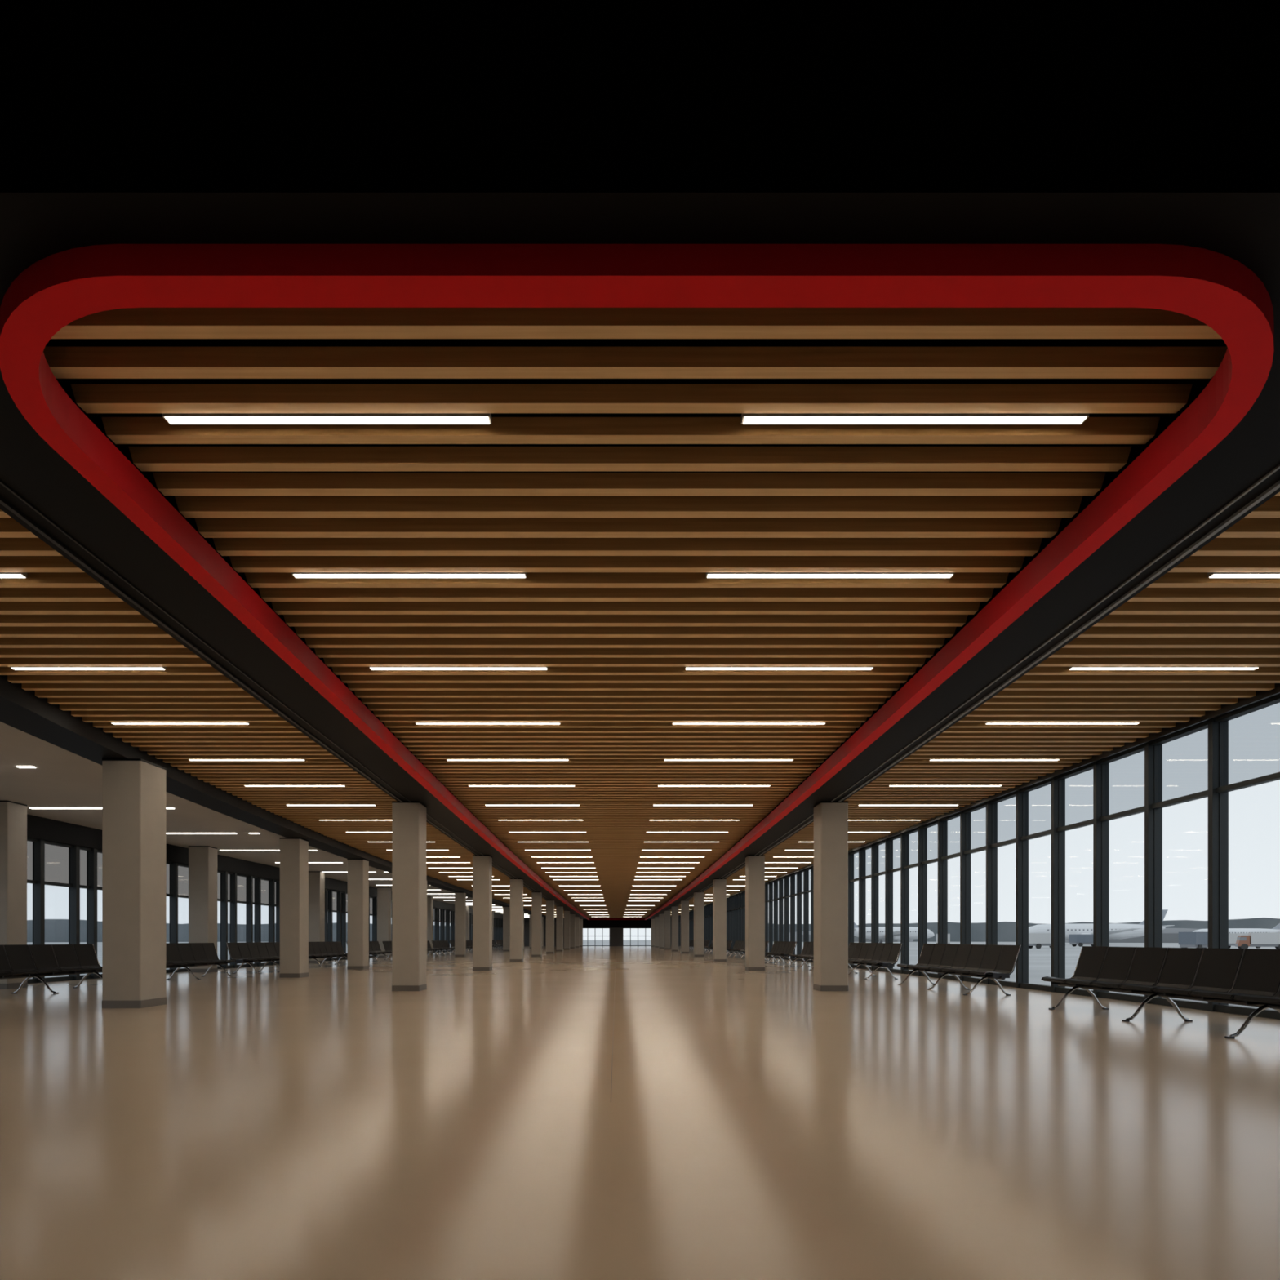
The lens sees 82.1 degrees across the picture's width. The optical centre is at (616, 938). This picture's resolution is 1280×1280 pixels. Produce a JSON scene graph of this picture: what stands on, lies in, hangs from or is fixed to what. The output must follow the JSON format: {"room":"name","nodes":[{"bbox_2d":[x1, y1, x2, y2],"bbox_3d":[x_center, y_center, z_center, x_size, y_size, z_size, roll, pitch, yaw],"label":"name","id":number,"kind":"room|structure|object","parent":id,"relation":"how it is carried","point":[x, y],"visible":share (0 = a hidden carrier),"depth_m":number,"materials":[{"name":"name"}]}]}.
{"room":"airport terminal","nodes":[
{"label":"airport terminal","id":0,"kind":"room"},
{"bbox_2d":[0,721,528,918],"bbox_3d":[-9.586,-2.825,51.180,7.229,0.150,97.240,0,0,0],"label":"ceiling","id":1,"kind":"structure","parent":0,"point":[60,777],"depth_m":15.62,"materials":[{"name":"white paint"}]},
{"bbox_2d":[29,807,102,808],"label":"recessed light","id":2,"kind":"object","parent":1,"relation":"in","point":[29,807],"depth_m":15.40,"materials":[{"name":"white plastic"}]},
{"bbox_2d":[166,832,236,834],"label":"recessed light","id":3,"kind":"object","parent":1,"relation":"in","point":[166,833],"depth_m":19.16,"materials":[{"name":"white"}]},
{"bbox_2d":[219,849,279,850],"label":"recessed light","id":4,"kind":"object","parent":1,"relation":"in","point":[220,850],"depth_m":22.80,"materials":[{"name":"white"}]},
{"bbox_2d":[26,813,502,919],"bbox_3d":[-13.175,-2.875,43.000,0.350,1.250,114.000,0,0,0],"label":"wall","id":5,"kind":"structure","parent":0,"point":[37,828],"depth_m":21.53,"materials":[{"name":"black paint"}]},
{"bbox_2d":[26,840,471,924],"bbox_3d":[-13.180,-0.675,43.050,0.001,3.150,113.900,0,0,0],"label":"glass pane","id":6,"kind":"object","parent":5,"relation":"attached to","point":[57,858],"visible":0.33,"depth_m":18.67,"materials":[{"name":"clear glass"}]},
{"bbox_2d":[26,837,502,983],"bbox_3d":[-13.140,-0.640,43.050,0.200,3.280,114.020,0,0,0],"label":"frame","id":7,"kind":"object","parent":5,"relation":"attached to","point":[38,883],"visible":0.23,"depth_m":24.54,"materials":[{"name":"grey metal"}]},
{"bbox_2d":[0,675,546,919],"bbox_3d":[-7.285,-3.050,51.180,3.868,0.900,97.240,0,0,0],"label":"ceiling beam","id":8,"kind":"structure","parent":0,"point":[20,709],"depth_m":10.91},
{"bbox_2d":[0,509,564,918],"bbox_3d":[-6.181,-2.850,51.385,4.936,0.100,96.059,0,0,0],"label":"ceiling","id":9,"kind":"structure","parent":0,"point":[57,615],"depth_m":8.94,"materials":[{"name":"brown wood"}]},
{"bbox_2d":[9,666,166,670],"label":"ceiling lights","id":10,"kind":"object","parent":9,"relation":"attached to","point":[14,668],"depth_m":7.61,"materials":[{"name":"white plastic"}]},
{"bbox_2d":[524,913,671,946],"bbox_3d":[-2.450,-1.300,100.075,21.500,4.600,0.250,0,0,0],"label":"wall","id":11,"kind":"structure","parent":0,"point":[615,926],"depth_m":100.00,"materials":[{"name":"grey paint"}]},
{"bbox_2d":[582,935,609,946],"bbox_3d":[-2.900,-0.250,100.050,4.080,2.500,0.100,0,0,0],"label":"frame","id":12,"kind":"object","parent":11,"relation":"attached to","point":[583,935],"visible":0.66,"depth_m":100.00,"materials":[{"name":"grey metal"}]},
{"bbox_2d":[622,928,651,946],"bbox_3d":[2.950,-0.250,100.050,4.180,2.500,0.100,0,0,0],"label":"frame","id":13,"kind":"object","parent":11,"relation":"attached to","point":[630,935],"visible":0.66,"depth_m":100.00,"materials":[{"name":"grey metal"}]},
{"bbox_2d":[0,946,1279,1279],"bbox_3d":[-2.450,1.150,43.050,22.100,0.300,114.500,0,0,0],"label":"floor","id":14,"kind":"structure","parent":0,"point":[333,1122],"depth_m":3.90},
{"bbox_2d":[0,800,27,989],"bbox_3d":[-12.400,-0.875,14.850,0.612,3.750,0.512,0,0,0],"label":"column","id":15,"kind":"structure","parent":14,"relation":"on","point":[13,815],"depth_m":14.74,"materials":[{"name":"beige concrete"}]},
{"bbox_2d":[0,943,102,993],"bbox_3d":[-10.600,0.554,13.400,0.820,0.893,4.020,0,0,0],"label":"bench","id":16,"kind":"object","parent":14,"relation":"on","point":[28,962],"visible":0.86,"depth_m":13.88,"materials":[{"name":"black leather"}]},
{"bbox_2d":[102,758,166,1008],"bbox_3d":[-7.146,-0.800,10.910,0.572,3.600,0.632,0,0,0],"label":"column","id":17,"kind":"structure","parent":14,"relation":"on","point":[134,790],"depth_m":10.60,"materials":[{"name":"beige concrete"}]},
{"bbox_2d":[166,942,235,979],"bbox_3d":[-10.600,0.554,18.000,0.820,0.893,4.020,0,0,0],"label":"bench","id":18,"kind":"object","parent":14,"relation":"on","point":[179,955],"visible":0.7,"depth_m":18.68,"materials":[{"name":"black leather"}]},
{"bbox_2d":[188,845,217,972],"bbox_3d":[-12.400,-0.875,22.050,0.612,3.750,0.512,0,0,0],"label":"column","id":19,"kind":"structure","parent":14,"relation":"on","point":[202,860],"depth_m":21.80,"materials":[{"name":"beige concrete"}]},
{"bbox_2d":[226,942,279,973],"bbox_3d":[-10.600,0.554,22.600,0.820,0.893,4.020,0,0,0],"label":"bench","id":20,"kind":"object","parent":14,"relation":"on","point":[252,952],"visible":0.66,"depth_m":21.87,"materials":[{"name":"black leather"}]},
{"bbox_2d":[279,837,308,977],"bbox_3d":[-8.405,-0.800,19.175,0.532,3.600,0.562,0,0,0],"label":"column","id":21,"kind":"structure","parent":14,"relation":"on","point":[294,851],"depth_m":18.90,"materials":[{"name":"beige concrete"}]},
{"bbox_2d":[308,871,324,963],"bbox_3d":[-12.400,-0.875,30.250,0.612,3.750,0.512,0,0,0],"label":"column","id":22,"kind":"structure","parent":14,"relation":"on","point":[316,878],"depth_m":30.00,"materials":[{"name":"beige concrete"}]},
{"bbox_2d":[308,941,347,967],"bbox_3d":[-10.600,0.554,27.200,0.820,0.893,4.020,0,0,0],"label":"bench","id":23,"kind":"object","parent":14,"relation":"on","point":[332,949],"visible":0.78,"depth_m":27.19,"materials":[{"name":"black leather"}]},
{"bbox_2d":[346,858,368,969],"bbox_3d":[-8.493,-0.800,24.175,0.532,3.600,0.562,0,0,0],"label":"column","id":24,"kind":"structure","parent":14,"relation":"on","point":[357,868],"depth_m":23.90,"materials":[{"name":"beige concrete"}]},
{"bbox_2d":[346,941,391,961],"bbox_3d":[-10.600,0.554,31.800,0.820,0.893,4.020,0,0,0],"label":"bench","id":25,"kind":"object","parent":14,"relation":"on","point":[374,946],"visible":0.54,"depth_m":32.92,"materials":[{"name":"black"}]},
{"bbox_2d":[377,887,391,957],"bbox_3d":[-12.400,-0.875,39.250,0.612,3.750,0.512,0,0,0],"label":"column","id":26,"kind":"structure","parent":14,"relation":"on","point":[384,894],"depth_m":39.00,"materials":[{"name":"beige concrete"}]},
{"bbox_2d":[382,941,391,959],"bbox_3d":[-10.600,0.554,36.400,0.820,0.893,4.020,0,0,0],"label":"bench","id":27,"kind":"object","parent":14,"relation":"on","point":[387,944],"visible":0.15,"depth_m":34.89,"materials":[{"name":"black"}]},
{"bbox_2d":[391,801,426,991],"bbox_3d":[-4.017,-0.810,14.275,0.532,3.620,0.562,0,0,0],"label":"column","id":28,"kind":"structure","parent":14,"relation":"on","point":[408,818],"depth_m":14.00,"materials":[{"name":"beige concrete"}]},
{"bbox_2d":[426,880,426,961],"bbox_3d":[-8.636,-0.800,32.275,0.532,3.600,0.562,0,0,0],"label":"column","id":29,"kind":"structure","parent":14,"relation":"on","point":[426,880],"depth_m":32.43,"materials":[{"name":"beige concrete"}]},
{"bbox_2d":[426,896,433,954],"bbox_3d":[-12.400,-0.875,48.250,0.612,3.750,0.512,0,0,0],"label":"column","id":30,"kind":"structure","parent":14,"relation":"on","point":[429,900],"depth_m":48.01,"materials":[{"name":"grey concrete"}]},
{"bbox_2d":[426,940,439,956],"bbox_3d":[-10.600,0.554,41.000,0.820,0.893,4.020,0,0,0],"label":"bench","id":31,"kind":"object","parent":14,"relation":"on","point":[428,946],"visible":0.4,"depth_m":42.42,"materials":[{"name":"black leather"}]},
{"bbox_2d":[431,940,454,955],"bbox_3d":[-10.600,0.554,45.600,0.820,0.893,4.020,0,0,0],"label":"bench","id":32,"kind":"object","parent":14,"relation":"on","point":[443,945],"visible":0.9,"depth_m":45.42,"materials":[{"name":"black"}]},
{"bbox_2d":[448,940,471,953],"bbox_3d":[-10.600,0.554,50.200,0.820,0.893,4.020,0,0,0],"label":"bench","id":33,"kind":"object","parent":14,"relation":"on","point":[451,942],"visible":0.27,"depth_m":48.89,"materials":[{"name":"black"}]},
{"bbox_2d":[454,892,466,956],"bbox_3d":[-8.761,-0.800,41.275,0.532,3.600,0.562,0,0,0],"label":"column","id":34,"kind":"structure","parent":14,"relation":"on","point":[460,897],"depth_m":41.00,"materials":[{"name":"beige concrete"}]},
{"bbox_2d":[466,905,469,951],"bbox_3d":[-12.400,-0.875,60.250,0.612,3.750,0.512,0,0,0],"label":"column","id":35,"kind":"structure","parent":14,"relation":"on","point":[467,906],"depth_m":60.01,"materials":[{"name":"grey concrete"}]},
{"bbox_2d":[466,940,472,951],"bbox_3d":[-10.600,0.554,54.800,0.820,0.893,4.020,0,0,0],"label":"bench","id":36,"kind":"object","parent":14,"relation":"on","point":[468,943],"visible":0.34,"depth_m":54.11,"materials":[{"name":"black"}]},
{"bbox_2d":[472,854,492,970],"bbox_3d":[-4.238,-0.810,23.275,0.532,3.620,0.562,0,0,0],"label":"column","id":37,"kind":"structure","parent":14,"relation":"on","point":[482,864],"depth_m":23.00,"materials":[{"name":"grey concrete"}]},
{"bbox_2d":[492,911,493,949],"bbox_3d":[-12.400,-0.875,72.250,0.612,3.750,0.512,0,0,0],"label":"column","id":38,"kind":"structure","parent":14,"relation":"on","point":[492,911],"depth_m":71.99,"materials":[{"name":"grey concrete"}]},
{"bbox_2d":[492,940,502,950],"bbox_3d":[-10.600,0.554,64.000,0.820,0.893,4.020,0,0,0],"label":"bench","id":39,"kind":"object","parent":14,"relation":"on","point":[494,944],"visible":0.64,"depth_m":64.77,"materials":[{"name":"black"}]},
{"bbox_2d":[495,939,502,949],"bbox_3d":[-10.600,0.554,68.600,0.820,0.893,4.020,0,0,0],"label":"bench","id":40,"kind":"object","parent":14,"relation":"on","point":[499,942],"visible":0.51,"depth_m":68.14,"materials":[{"name":"black leather"}]},
{"bbox_2d":[502,906,510,951],"bbox_3d":[-8.841,-0.800,59.275,0.532,3.600,0.562,0,0,0],"label":"column","id":41,"kind":"structure","parent":14,"relation":"on","point":[506,909],"depth_m":59.00,"materials":[{"name":"grey concrete"}]},
{"bbox_2d":[509,878,523,961],"bbox_3d":[-4.379,-0.810,32.275,0.532,3.620,0.562,0,0,0],"label":"column","id":42,"kind":"structure","parent":14,"relation":"on","point":[516,885],"depth_m":32.00,"materials":[{"name":"grey concrete"}]},
{"bbox_2d":[528,914,531,948],"bbox_3d":[-8.856,-0.800,77.275,0.532,3.600,0.562,0,0,0],"label":"column","id":43,"kind":"structure","parent":14,"relation":"on","point":[530,915],"depth_m":76.99,"materials":[{"name":"grey concrete"}]},
{"bbox_2d":[531,891,542,956],"bbox_3d":[-4.470,-0.810,41.275,0.532,3.620,0.562,0,0,0],"label":"column","id":44,"kind":"structure","parent":14,"relation":"on","point":[536,897],"depth_m":41.00,"materials":[{"name":"grey concrete"}]},
{"bbox_2d":[542,916,543,946],"bbox_3d":[-8.858,-0.800,86.275,0.532,3.600,0.562,0,0,0],"label":"column","id":45,"kind":"structure","parent":14,"relation":"on","point":[542,917],"depth_m":86.20,"materials":[{"name":"grey concrete"}]},
{"bbox_2d":[546,900,554,953],"bbox_3d":[-4.527,-0.810,50.275,0.532,3.620,0.562,0,0,0],"label":"column","id":46,"kind":"structure","parent":14,"relation":"on","point":[549,904],"depth_m":50.00,"materials":[{"name":"grey concrete"}]},
{"bbox_2d":[555,906,563,951],"bbox_3d":[-4.564,-0.810,59.275,0.532,3.620,0.562,0,0,0],"label":"column","id":47,"kind":"structure","parent":14,"relation":"on","point":[559,909],"depth_m":59.00,"materials":[{"name":"grey concrete"}]},
{"bbox_2d":[564,910,569,949],"bbox_3d":[-4.587,-0.810,68.275,0.532,3.620,0.562,0,0,0],"label":"column","id":48,"kind":"structure","parent":14,"relation":"on","point":[566,913],"depth_m":68.00,"materials":[{"name":"grey concrete"}]},
{"bbox_2d":[569,913,575,948],"bbox_3d":[-4.602,-0.810,77.275,0.532,3.620,0.562,0,0,0],"label":"column","id":49,"kind":"structure","parent":14,"relation":"on","point":[572,916],"depth_m":76.99,"materials":[{"name":"beige concrete"}]},
{"bbox_2d":[575,916,579,946],"bbox_3d":[-4.611,-0.810,86.275,0.532,3.620,0.562,0,0,0],"label":"column","id":50,"kind":"structure","parent":14,"relation":"on","point":[577,918],"depth_m":86.00,"materials":[{"name":"beige concrete"}]},
{"bbox_2d":[579,918,582,946],"bbox_3d":[-4.617,-0.810,95.275,0.532,3.620,0.562,0,0,0],"label":"column","id":51,"kind":"structure","parent":14,"relation":"on","point":[580,919],"depth_m":95.00,"materials":[{"name":"beige concrete"}]},
{"bbox_2d":[610,950,616,1102],"bbox_3d":[-0.033,0.999,52.000,0.006,0.001,95.000,0,0,0],"label":"trim","id":52,"kind":"structure","parent":14,"relation":"on","point":[615,950],"depth_m":6.42,"materials":[{"name":"brown"}]},
{"bbox_2d":[651,918,654,946],"bbox_3d":[4.786,-0.810,95.275,0.532,3.620,0.562,0,0,0],"label":"column","id":53,"kind":"structure","parent":14,"relation":"on","point":[652,919],"depth_m":95.00,"materials":[{"name":"beige concrete"}]},
{"bbox_2d":[654,916,658,946],"bbox_3d":[4.780,-0.810,86.275,0.532,3.620,0.562,0,0,0],"label":"column","id":54,"kind":"structure","parent":14,"relation":"on","point":[656,918],"depth_m":86.00,"materials":[{"name":"beige concrete"}]},
{"bbox_2d":[658,913,664,948],"bbox_3d":[4.770,-0.810,77.275,0.532,3.620,0.562,0,0,0],"label":"column","id":55,"kind":"structure","parent":14,"relation":"on","point":[661,917],"depth_m":76.99,"materials":[{"name":"beige concrete"}]},
{"bbox_2d":[664,910,670,949],"bbox_3d":[4.754,-0.810,68.275,0.532,3.620,0.562,0,0,0],"label":"column","id":56,"kind":"structure","parent":14,"relation":"on","point":[667,913],"depth_m":68.00,"materials":[{"name":"beige concrete"}]},
{"bbox_2d":[671,906,678,951],"bbox_3d":[4.730,-0.810,59.275,0.532,3.620,0.562,0,0,0],"label":"column","id":57,"kind":"structure","parent":14,"relation":"on","point":[674,908],"depth_m":59.00,"materials":[{"name":"beige concrete"}]},
{"bbox_2d":[680,900,688,953],"bbox_3d":[4.692,-0.810,50.275,0.532,3.620,0.562,0,0,0],"label":"column","id":58,"kind":"structure","parent":14,"relation":"on","point":[684,904],"depth_m":50.00,"materials":[{"name":"beige concrete"}]},
{"bbox_2d":[693,891,704,956],"bbox_3d":[4.632,-0.810,41.275,0.532,3.620,0.562,0,0,0],"label":"column","id":59,"kind":"structure","parent":14,"relation":"on","point":[698,895],"depth_m":41.00,"materials":[{"name":"beige concrete"}]},
{"bbox_2d":[703,940,710,951],"bbox_3d":[6.550,0.554,56.100,0.820,0.893,4.020,0,0,0],"label":"bench","id":60,"kind":"object","parent":14,"relation":"on","point":[706,943],"visible":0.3,"depth_m":55.40,"materials":[{"name":"black"}]},
{"bbox_2d":[703,940,712,953],"bbox_3d":[6.550,0.554,50.900,0.820,0.893,4.020,0,0,0],"label":"bench","id":61,"kind":"object","parent":14,"relation":"on","point":[711,945],"visible":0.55,"depth_m":51.63,"materials":[{"name":"black"}]},
{"bbox_2d":[712,878,726,961],"bbox_3d":[4.539,-0.810,32.275,0.532,3.620,0.562,0,0,0],"label":"column","id":62,"kind":"structure","parent":14,"relation":"on","point":[719,886],"depth_m":32.00,"materials":[{"name":"beige concrete"}]},
{"bbox_2d":[726,940,732,955],"bbox_3d":[6.550,0.554,45.700,0.820,0.893,4.020,0,0,0],"label":"bench","id":63,"kind":"object","parent":14,"relation":"on","point":[729,943],"visible":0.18,"depth_m":44.40,"materials":[{"name":"black"}]},
{"bbox_2d":[726,940,745,957],"bbox_3d":[6.550,0.554,40.500,0.820,0.893,4.020,0,0,0],"label":"bench","id":64,"kind":"object","parent":14,"relation":"on","point":[739,945],"visible":0.84,"depth_m":40.48,"materials":[{"name":"black"}]},
{"bbox_2d":[739,941,768,960],"bbox_3d":[6.550,0.554,35.300,0.820,0.893,4.020,0,0,0],"label":"bench","id":65,"kind":"object","parent":14,"relation":"on","point":[766,942],"visible":0.2,"depth_m":33.71,"materials":[{"name":"black"}]},
{"bbox_2d":[745,854,764,970],"bbox_3d":[4.392,-0.810,23.275,0.532,3.620,0.562,0,0,0],"label":"column","id":66,"kind":"structure","parent":14,"relation":"on","point":[754,864],"depth_m":23.00,"materials":[{"name":"beige concrete"}]},
{"bbox_2d":[764,941,796,964],"bbox_3d":[6.550,0.554,30.100,0.820,0.893,4.020,0,0,0],"label":"bench","id":67,"kind":"object","parent":14,"relation":"on","point":[783,948],"visible":0.92,"depth_m":29.76,"materials":[{"name":"black leather"}]},
{"bbox_2d":[786,942,813,970],"bbox_3d":[6.550,0.554,24.900,0.820,0.893,4.020,0,0,0],"label":"bench","id":68,"kind":"object","parent":14,"relation":"on","point":[807,953],"visible":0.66,"depth_m":25.91,"materials":[{"name":"black leather"}]},
{"bbox_2d":[813,801,848,991],"bbox_3d":[4.162,-0.810,14.275,0.532,3.620,0.562,0,0,0],"label":"column","id":69,"kind":"structure","parent":14,"relation":"on","point":[830,818],"depth_m":14.00,"materials":[{"name":"beige concrete"}]},
{"bbox_2d":[848,942,902,979],"bbox_3d":[6.550,0.554,19.700,0.820,0.893,4.020,0,0,0],"label":"bench","id":70,"kind":"object","parent":14,"relation":"on","point":[885,955],"visible":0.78,"depth_m":19.15,"materials":[{"name":"black leather"}]},
{"bbox_2d":[896,943,1021,995],"bbox_3d":[6.550,0.554,14.500,0.820,0.893,4.020,0,0,0],"label":"bench","id":71,"kind":"object","parent":14,"relation":"on","point":[993,962],"visible":1,"depth_m":14.03,"materials":[{"name":"black leather"}]},
{"bbox_2d":[1040,946,1279,1038],"bbox_3d":[6.550,0.554,8.900,0.820,0.893,4.020,0,0,0],"label":"bench","id":72,"kind":"object","parent":14,"relation":"on","point":[1251,977],"visible":1,"depth_m":8.72,"materials":[{"name":"black leather"}]},
{"bbox_2d":[0,192,1279,919],"bbox_3d":[0.091,-3.034,51.180,9.861,0.831,97.240,0,0,0],"label":"ceiling","id":73,"kind":"structure","parent":0,"point":[1244,228],"depth_m":2.75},
{"bbox_2d":[16,765,35,768],"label":"recessed light","id":74,"kind":"object","parent":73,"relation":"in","point":[25,766],"depth_m":11.70,"materials":[{"name":"white plastic"}]},
{"bbox_2d":[0,496,576,916],"bbox_3d":[-4.148,-2.610,51.180,1.201,0.020,97.240,0,0,0],"label":"trim","id":75,"kind":"structure","parent":73,"relation":"attached to","point":[2,501],"depth_m":6.05,"materials":[{"name":"grey metal"}]},
{"bbox_2d":[0,480,580,918],"bbox_3d":[-3.997,-2.614,51.180,1.140,0.012,97.240,0,0,0],"label":"trim","id":76,"kind":"structure","parent":73,"relation":"attached to","point":[2,482],"depth_m":5.88,"materials":[{"name":"grey metal"}]},
{"bbox_2d":[0,244,1274,919],"bbox_3d":[0.110,-2.600,50.455,7.706,0.200,95.370,0,0,0],"label":"frame","id":77,"kind":"object","parent":73,"relation":"attached to","point":[1215,289],"visible":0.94,"depth_m":2.86,"materials":[{"name":"red paint"}]},
{"bbox_2d":[653,464,1279,918],"bbox_3d":[4.171,-2.614,51.180,1.187,0.012,97.240,0,0,0],"label":"trim","id":78,"kind":"structure","parent":73,"relation":"attached to","point":[1277,467],"depth_m":5.68,"materials":[{"name":"grey metal"}]},
{"bbox_2d":[657,480,1279,916],"bbox_3d":[4.315,-2.610,51.180,1.239,0.020,97.240,0,0,0],"label":"trim","id":79,"kind":"structure","parent":73,"relation":"attached to","point":[1277,485],"depth_m":5.86,"materials":[{"name":"grey metal"}]},
{"bbox_2d":[0,0,1279,192],"bbox_3d":[-2.450,-3.100,-5.720,21.500,1.000,16.560,0,0,0],"label":"ceiling soffit","id":80,"kind":"structure","parent":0,"point":[96,95],"depth_m":2.27,"materials":[{"name":"black"}]},
{"bbox_2d":[43,307,1279,918],"bbox_3d":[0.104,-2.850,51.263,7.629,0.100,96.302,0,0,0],"label":"ceiling","id":81,"kind":"structure","parent":0,"point":[615,598],"depth_m":4.81,"materials":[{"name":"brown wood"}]},
{"bbox_2d":[162,413,491,424],"label":"ceiling lights","id":82,"kind":"object","parent":81,"relation":"attached to","point":[171,418],"depth_m":3.94,"materials":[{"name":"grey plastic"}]},
{"bbox_2d":[291,572,526,577],"label":"ceiling lights","id":83,"kind":"object","parent":81,"relation":"attached to","point":[296,575],"depth_m":5.64,"materials":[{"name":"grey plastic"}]},
{"bbox_2d":[368,666,547,670],"label":"ceiling lights","id":84,"kind":"object","parent":81,"relation":"attached to","point":[371,668],"depth_m":7.59,"materials":[{"name":"white plastic"}]},
{"bbox_2d":[684,666,874,670],"label":"ceiling lights","id":85,"kind":"object","parent":81,"relation":"attached to","point":[686,668],"depth_m":7.59,"materials":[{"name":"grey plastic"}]},
{"bbox_2d":[706,572,954,577],"label":"ceiling lights","id":86,"kind":"object","parent":81,"relation":"attached to","point":[708,575],"depth_m":5.64,"materials":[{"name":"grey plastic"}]},
{"bbox_2d":[741,413,1088,424],"label":"ceiling lights","id":87,"kind":"object","parent":81,"relation":"attached to","point":[746,418],"depth_m":3.94,"materials":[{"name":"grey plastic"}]},
{"bbox_2d":[670,492,1279,915],"bbox_3d":[6.025,-3.105,51.605,4.310,0.110,95.900,0,0,0],"label":"ceiling","id":88,"kind":"structure","parent":0,"point":[1185,617],"depth_m":9.21,"materials":[{"name":"brown wood"}]},
{"bbox_2d":[1068,666,1259,669],"label":"ceiling lights","id":89,"kind":"object","parent":88,"relation":"attached to","point":[1069,668],"depth_m":8.26,"materials":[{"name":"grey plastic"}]},
{"bbox_2d":[1207,572,1279,577],"label":"ceiling lights","id":90,"kind":"object","parent":88,"relation":"attached to","point":[1210,575],"depth_m":6.15,"materials":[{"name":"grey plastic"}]},
{"bbox_2d":[678,683,1279,915],"bbox_3d":[8.235,-3.240,43.000,0.430,0.520,114.000,0,0,0],"label":"beam","id":91,"kind":"structure","parent":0,"point":[1260,695],"depth_m":12.00,"materials":[{"name":"black metal"}]},
{"bbox_2d":[678,694,1279,1019],"bbox_3d":[8.285,-1.025,43.470,0.210,4.050,113.160,0,0,0],"label":"frame","id":92,"kind":"object","parent":91,"relation":"attached to","point":[1219,788],"visible":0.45,"depth_m":13.74,"materials":[{"name":"grey metal"}]},
{"label":"outside","id":93,"kind":"structure","parent":0,"visible":0},
{"bbox_2d":[26,940,1275,1009],"bbox_3d":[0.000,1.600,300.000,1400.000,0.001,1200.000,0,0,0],"label":"ground","id":94,"kind":"structure","parent":93,"point":[1039,959],"depth_m":77.84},
{"bbox_2d":[26,917,1279,942],"bbox_3d":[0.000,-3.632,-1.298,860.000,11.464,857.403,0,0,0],"label":"hills","id":95,"kind":"structure","parent":94,"relation":"on","point":[55,930],"depth_m":371.01,"materials":[{"name":"grey"}]},
{"bbox_2d":[789,930,913,942],"bbox_3d":[119.956,-1.400,379.857,60.000,6.000,30.300,0,0,17],"label":"hangar","id":96,"kind":"structure","parent":94,"relation":"on","point":[855,938],"depth_m":364.45,"materials":[{"name":"grey metal"}]},
{"bbox_2d":[853,922,934,942],"bbox_3d":[85.197,-2.700,230.035,31.600,8.600,30.000,0,0,-10],"label":"airplane","id":97,"kind":"object","parent":94,"relation":"on","point":[913,931],"visible":0.49,"depth_m":228.18,"materials":[{"name":"white metal"}]},
{"bbox_2d":[936,933,950,944],"bbox_3d":[60.000,0.345,135.000,2.100,2.490,6.000,0,0,21],"label":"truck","id":98,"kind":"object","parent":94,"relation":"on","point":[948,935],"visible":0.27,"depth_m":131.93,"materials":[{"name":"white paint"}]},
{"bbox_2d":[1028,933,1051,948],"bbox_3d":[70.000,0.345,120.000,6.000,2.490,2.100,0,0,-11],"label":"truck","id":99,"kind":"object","parent":94,"relation":"on","point":[1037,940],"visible":0.5,"depth_m":118.73,"materials":[{"name":"grey paint"}]},
{"bbox_2d":[1069,934,1093,946],"bbox_3d":[96.000,0.345,150.000,6.000,2.490,2.100,0,0,-6],"label":"truck","id":100,"kind":"object","parent":94,"relation":"on","point":[1074,940],"visible":0.62,"depth_m":148.95,"materials":[{"name":"grey paint"}]},
{"bbox_2d":[1028,909,1174,939],"bbox_3d":[117.812,-2.700,182.068,31.600,8.600,30.000,0,0,20],"label":"airplane","id":101,"kind":"object","parent":94,"relation":"on","point":[1117,931],"visible":0.44,"depth_m":179.30,"materials":[{"name":"white metal"}]},
{"bbox_2d":[1065,928,1199,942],"bbox_3d":[209.915,-1.400,299.876,55.000,6.000,25.300,0,0,34],"label":"hangar","id":102,"kind":"structure","parent":94,"relation":"on","point":[1169,935],"depth_m":283.14,"materials":[{"name":"grey metal"}]},
{"bbox_2d":[1178,932,1208,948],"bbox_3d":[78.000,0.345,98.000,6.000,2.490,2.100,0,0,-23],"label":"truck","id":103,"kind":"object","parent":94,"relation":"on","point":[1186,940],"visible":0.48,"depth_m":96.57,"materials":[{"name":"grey paint"}]},
{"bbox_2d":[1192,923,1279,933],"bbox_3d":[224.807,-2.700,265.052,31.600,8.600,30.000,0,0,15],"label":"airplane","id":104,"kind":"object","parent":94,"relation":"on","point":[1276,929],"visible":0.23,"depth_m":263.21,"materials":[{"name":"white metal"}]},
{"bbox_2d":[1228,933,1260,948],"bbox_3d":[104.000,0.345,122.000,6.000,2.490,2.100,0,0,-17],"label":"truck","id":105,"kind":"object","parent":94,"relation":"on","point":[1232,936],"visible":0.2,"depth_m":120.68,"materials":[{"name":"grey paint"}]},
{"bbox_2d":[1235,932,1279,949],"bbox_3d":[95.000,0.345,108.000,6.000,2.490,2.100,0,0,31],"label":"truck","id":106,"kind":"object","parent":94,"relation":"on","point":[1253,939],"visible":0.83,"depth_m":107.44,"materials":[{"name":"brown paint"}]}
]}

